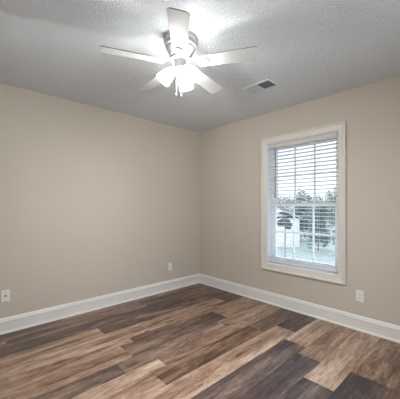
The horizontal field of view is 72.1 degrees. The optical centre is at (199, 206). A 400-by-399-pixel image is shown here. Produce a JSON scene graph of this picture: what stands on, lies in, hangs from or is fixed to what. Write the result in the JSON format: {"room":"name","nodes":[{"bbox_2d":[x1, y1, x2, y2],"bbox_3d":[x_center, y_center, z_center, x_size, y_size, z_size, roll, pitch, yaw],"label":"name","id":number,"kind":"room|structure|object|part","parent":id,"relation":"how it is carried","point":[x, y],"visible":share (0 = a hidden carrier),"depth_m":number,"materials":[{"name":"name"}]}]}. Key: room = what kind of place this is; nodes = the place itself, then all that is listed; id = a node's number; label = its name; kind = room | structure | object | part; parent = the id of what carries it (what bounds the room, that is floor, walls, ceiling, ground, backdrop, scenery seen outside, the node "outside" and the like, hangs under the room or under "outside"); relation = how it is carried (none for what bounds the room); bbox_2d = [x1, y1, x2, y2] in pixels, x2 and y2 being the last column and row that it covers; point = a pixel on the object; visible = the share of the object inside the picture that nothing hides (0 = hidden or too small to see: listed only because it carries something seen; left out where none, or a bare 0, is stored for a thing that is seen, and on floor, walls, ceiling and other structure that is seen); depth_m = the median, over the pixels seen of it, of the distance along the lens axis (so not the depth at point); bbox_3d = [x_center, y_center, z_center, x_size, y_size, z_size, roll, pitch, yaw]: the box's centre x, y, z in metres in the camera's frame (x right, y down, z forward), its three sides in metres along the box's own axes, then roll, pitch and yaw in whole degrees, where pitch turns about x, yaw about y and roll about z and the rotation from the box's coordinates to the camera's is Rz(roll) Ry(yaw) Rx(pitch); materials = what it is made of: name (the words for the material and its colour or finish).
{"room":"empty bedroom","nodes":[
{"label":"empty bedroom","id":0,"kind":"room"},
{"bbox_2d":[0,83,198,318],"bbox_3d":[-1.358,0.023,3.309,3.840,2.440,0.140,0,0,-43],"label":"wall","id":1,"kind":"structure","parent":0,"point":[95,201],"depth_m":3.22,"materials":[{"name":"beige paint"}]},
{"bbox_2d":[1,289,9,301],"bbox_3d":[-1.905,0.880,2.692,0.071,0.115,0.017,0,0,-43],"label":"cable plate","id":2,"kind":"object","parent":1,"relation":"attached to","point":[5,294],"visible":1,"depth_m":2.69,"materials":[{"name":"white plastic"}]},
{"bbox_2d":[0,274,198,334],"bbox_3d":[-1.301,1.169,3.248,3.560,0.149,0.026,0,0,-43],"label":"baseboard","id":3,"kind":"structure","parent":1,"relation":"attached to","point":[38,317],"depth_m":3.22,"materials":[{"name":"white paint"}]},
{"bbox_2d":[168,263,171,270],"bbox_3d":[-0.442,0.896,4.061,0.071,0.115,0.010,0,0,-43],"label":"wall outlet","id":4,"kind":"object","parent":1,"relation":"attached to","point":[169,264],"visible":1,"depth_m":4.05,"materials":[{"name":"white plastic"}]},
{"bbox_2d":[0,0,399,132],"bbox_3d":[-0.097,-1.257,1.956,3.840,0.120,3.840,0,0,-43],"label":"ceiling","id":5,"kind":"structure","parent":0,"point":[315,49],"depth_m":2.08,"materials":[{"name":"white paint"}]},
{"bbox_2d":[99,7,258,96],"bbox_3d":[-0.153,-0.985,2.002,1.065,0.423,1.038,0,0,-43],"label":"ceiling fan","id":6,"kind":"object","parent":5,"relation":"hanging from","point":[180,44],"visible":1,"depth_m":1.89,"materials":[{"name":"white metal"}]},
{"bbox_3d":[-0.456,-1.020,1.853,0.420,0.032,0.123,0,0,-21],"label":"blade","id":7,"kind":"part","parent":6,"relation":"part of","materials":[{"name":"white wood"}]},
{"bbox_3d":[-0.351,-1.020,2.237,0.123,0.032,0.420,0,0,-39],"label":"blade","id":8,"kind":"part","parent":6,"relation":"part of","materials":[{"name":"white wood"}]},
{"bbox_3d":[-0.248,-0.921,1.953,0.122,0.128,0.110,0,0,-43],"label":"lamp shade","id":9,"kind":"part","parent":6,"relation":"part of","materials":[{"name":"white glass"}]},
{"bbox_3d":[-0.123,-1.020,1.636,0.123,0.032,0.420,0,0,-3],"label":"blade","id":10,"kind":"part","parent":6,"relation":"part of","materials":[{"name":"white wood"}]},
{"bbox_3d":[-0.112,-0.921,2.080,0.122,0.128,0.110,0,0,-43],"label":"lamp shade","id":11,"kind":"part","parent":6,"relation":"part of","materials":[{"name":"white glass"}]},
{"bbox_3d":[-0.077,-0.933,1.906,0.040,0.076,0.070,0,0,-43],"label":"bulb","id":12,"kind":"part","parent":6,"relation":"part of","materials":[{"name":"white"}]},
{"bbox_3d":[-0.069,-0.921,1.897,0.109,0.128,0.125,0,0,-43],"label":"lamp shade","id":13,"kind":"part","parent":6,"relation":"part of","materials":[{"name":"white glass"}]},
{"bbox_3d":[0.045,-1.020,2.256,0.123,0.032,0.420,0,0,33],"label":"blade","id":14,"kind":"part","parent":6,"relation":"part of","materials":[{"name":"white wood"}]},
{"bbox_3d":[0.186,-1.020,1.885,0.420,0.032,0.123,0,0,15],"label":"blade","id":15,"kind":"part","parent":6,"relation":"part of","materials":[{"name":"white wood"}]},
{"bbox_2d":[243,78,280,93],"bbox_3d":[0.615,-1.188,2.745,0.204,0.016,0.310,0,0,-43],"label":"ceiling vent","id":16,"kind":"object","parent":5,"relation":"in","point":[266,84],"visible":1,"depth_m":2.73,"materials":[{"name":"white metal"}]},
{"bbox_2d":[0,283,399,398],"bbox_3d":[-0.097,1.244,1.956,3.560,0.002,3.560,0,0,-43],"label":"floor","id":17,"kind":"structure","parent":0,"point":[196,341],"depth_m":2.29,"materials":[{"name":"brown wood"}]},
{"bbox_2d":[199,75,399,325],"bbox_3d":[1.257,0.023,3.218,0.140,2.440,3.560,0,0,-43],"label":"wall","id":18,"kind":"structure","parent":0,"point":[230,154],"depth_m":2.95,"materials":[{"name":"beige paint"}]},
{"bbox_2d":[199,273,399,342],"bbox_3d":[1.196,1.169,3.161,0.026,0.149,3.560,0,0,-43],"label":"baseboard","id":19,"kind":"structure","parent":18,"relation":"attached to","point":[381,329],"depth_m":3.08,"materials":[{"name":"white paint"}]},
{"bbox_2d":[261,121,345,284],"bbox_3d":[1.208,-0.032,3.257,0.187,1.686,1.027,0,0,-43],"label":"window","id":20,"kind":"structure","parent":18,"relation":"in","point":[339,277],"depth_m":3.21,"materials":[{"name":"white paint"}]},
{"bbox_2d":[268,132,337,271],"bbox_3d":[1.182,-0.042,3.238,0.071,1.489,0.851,0,0,-43],"label":"window blind","id":21,"kind":"object","parent":20,"relation":"attached to","point":[335,134],"visible":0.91,"depth_m":3.18,"materials":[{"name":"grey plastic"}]},
{"bbox_3d":[1.188,0.693,3.242,0.052,0.018,0.845,0,0,-43],"label":"rail","id":22,"kind":"part","parent":21,"relation":"part of","materials":[{"name":"white plastic"}]},
{"bbox_3d":[1.331,-0.029,3.088,0.057,1.435,0.002,0,0,-43],"label":"ladder cord","id":23,"kind":"part","parent":21,"relation":"part of","materials":[{"name":"white fabric"}]},
{"bbox_3d":[1.250,-0.032,3.296,0.073,1.516,0.857,0,0,-43],"label":"frame","id":24,"kind":"part","parent":20,"relation":"part of","materials":[{"name":"white plastic"}]},
{"bbox_3d":[1.238,0.331,3.286,0.030,0.743,0.813,0,0,-43],"label":"sash","id":25,"kind":"part","parent":20,"relation":"part of","materials":[{"name":"white plastic"}]},
{"bbox_3d":[1.261,-0.382,3.307,0.030,0.771,0.813,0,0,-43],"label":"sash","id":26,"kind":"part","parent":20,"relation":"part of","materials":[{"name":"white plastic"}]},
{"bbox_2d":[356,290,363,302],"bbox_3d":[1.596,0.898,2.744,0.010,0.115,0.071,0,0,-43],"label":"wall outlet","id":27,"kind":"object","parent":18,"relation":"attached to","point":[359,294],"visible":1,"depth_m":2.74,"materials":[{"name":"white plastic"}]},
{"label":"outside","id":28,"kind":"structure","parent":0,"visible":0},
{"bbox_2d":[277,214,334,264],"bbox_3d":[25.777,2.593,28.507,69.500,0.300,120.000,0,0,-43],"label":"lawn","id":29,"kind":"structure","parent":28,"point":[332,246],"depth_m":14.78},
{"bbox_2d":[277,216,292,256],"bbox_3d":[4.043,1.397,12.996,0.665,2.134,0.776,0,0,-43],"label":"round tree","id":30,"kind":"object","parent":29,"relation":"on","point":[283,218],"visible":0.87,"depth_m":12.95,"materials":[{"name":"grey plant"}]},
{"bbox_3d":[4.043,0.744,12.996,0.665,0.828,0.776,0,0,-43],"label":"crown","id":31,"kind":"part","parent":30,"relation":"part of","materials":[{"name":"green plant"}]},
{"bbox_2d":[277,195,292,216],"bbox_3d":[8.668,0.557,28.729,3.061,3.816,2.960,0,0,-3],"label":"leafy tree","id":32,"kind":"object","parent":29,"relation":"on","point":[288,210],"visible":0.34,"depth_m":28.64,"materials":[{"name":"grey plant"}]},
{"bbox_2d":[277,210,301,246],"bbox_3d":[4.907,1.338,17.500,2.240,2.210,2.640,0,0,0],"label":"garage","id":33,"kind":"structure","parent":29,"relation":"on","point":[282,212],"depth_m":16.27,"materials":[{"name":"white"}]},
{"bbox_3d":[4.907,1.768,16.290,1.500,1.350,0.040,0,0,0],"label":"door","id":34,"kind":"part","parent":33,"relation":"part of","materials":[{"name":"white paint"}]},
{"bbox_2d":[291,189,312,240],"bbox_3d":[6.936,0.619,18.968,1.783,3.703,1.722,0,0,-43],"label":"leafy tree","id":35,"kind":"object","parent":29,"relation":"on","point":[297,212],"visible":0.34,"depth_m":18.73,"materials":[{"name":"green plant"}]},
{"bbox_2d":[305,197,330,250],"bbox_3d":[6.412,0.902,14.952,1.375,3.136,1.276,0,0,7],"label":"leafy tree","id":36,"kind":"object","parent":29,"relation":"on","point":[322,238],"visible":0.49,"depth_m":14.78,"materials":[{"name":"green plant"}]},
{"bbox_2d":[324,187,335,231],"bbox_3d":[10.310,0.464,20.588,1.760,4.012,2.110,0,0,-43],"label":"leafy tree","id":37,"kind":"object","parent":29,"relation":"on","point":[327,194],"visible":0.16,"depth_m":20.56,"materials":[{"name":"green plant"}]},
{"bbox_2d":[331,215,334,244],"bbox_3d":[6.939,1.249,13.460,0.938,2.442,1.048,0,0,3],"label":"leafy tree","id":38,"kind":"object","parent":29,"relation":"on","point":[333,237],"visible":0.02,"depth_m":13.68,"materials":[{"name":"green plant"}]}
]}

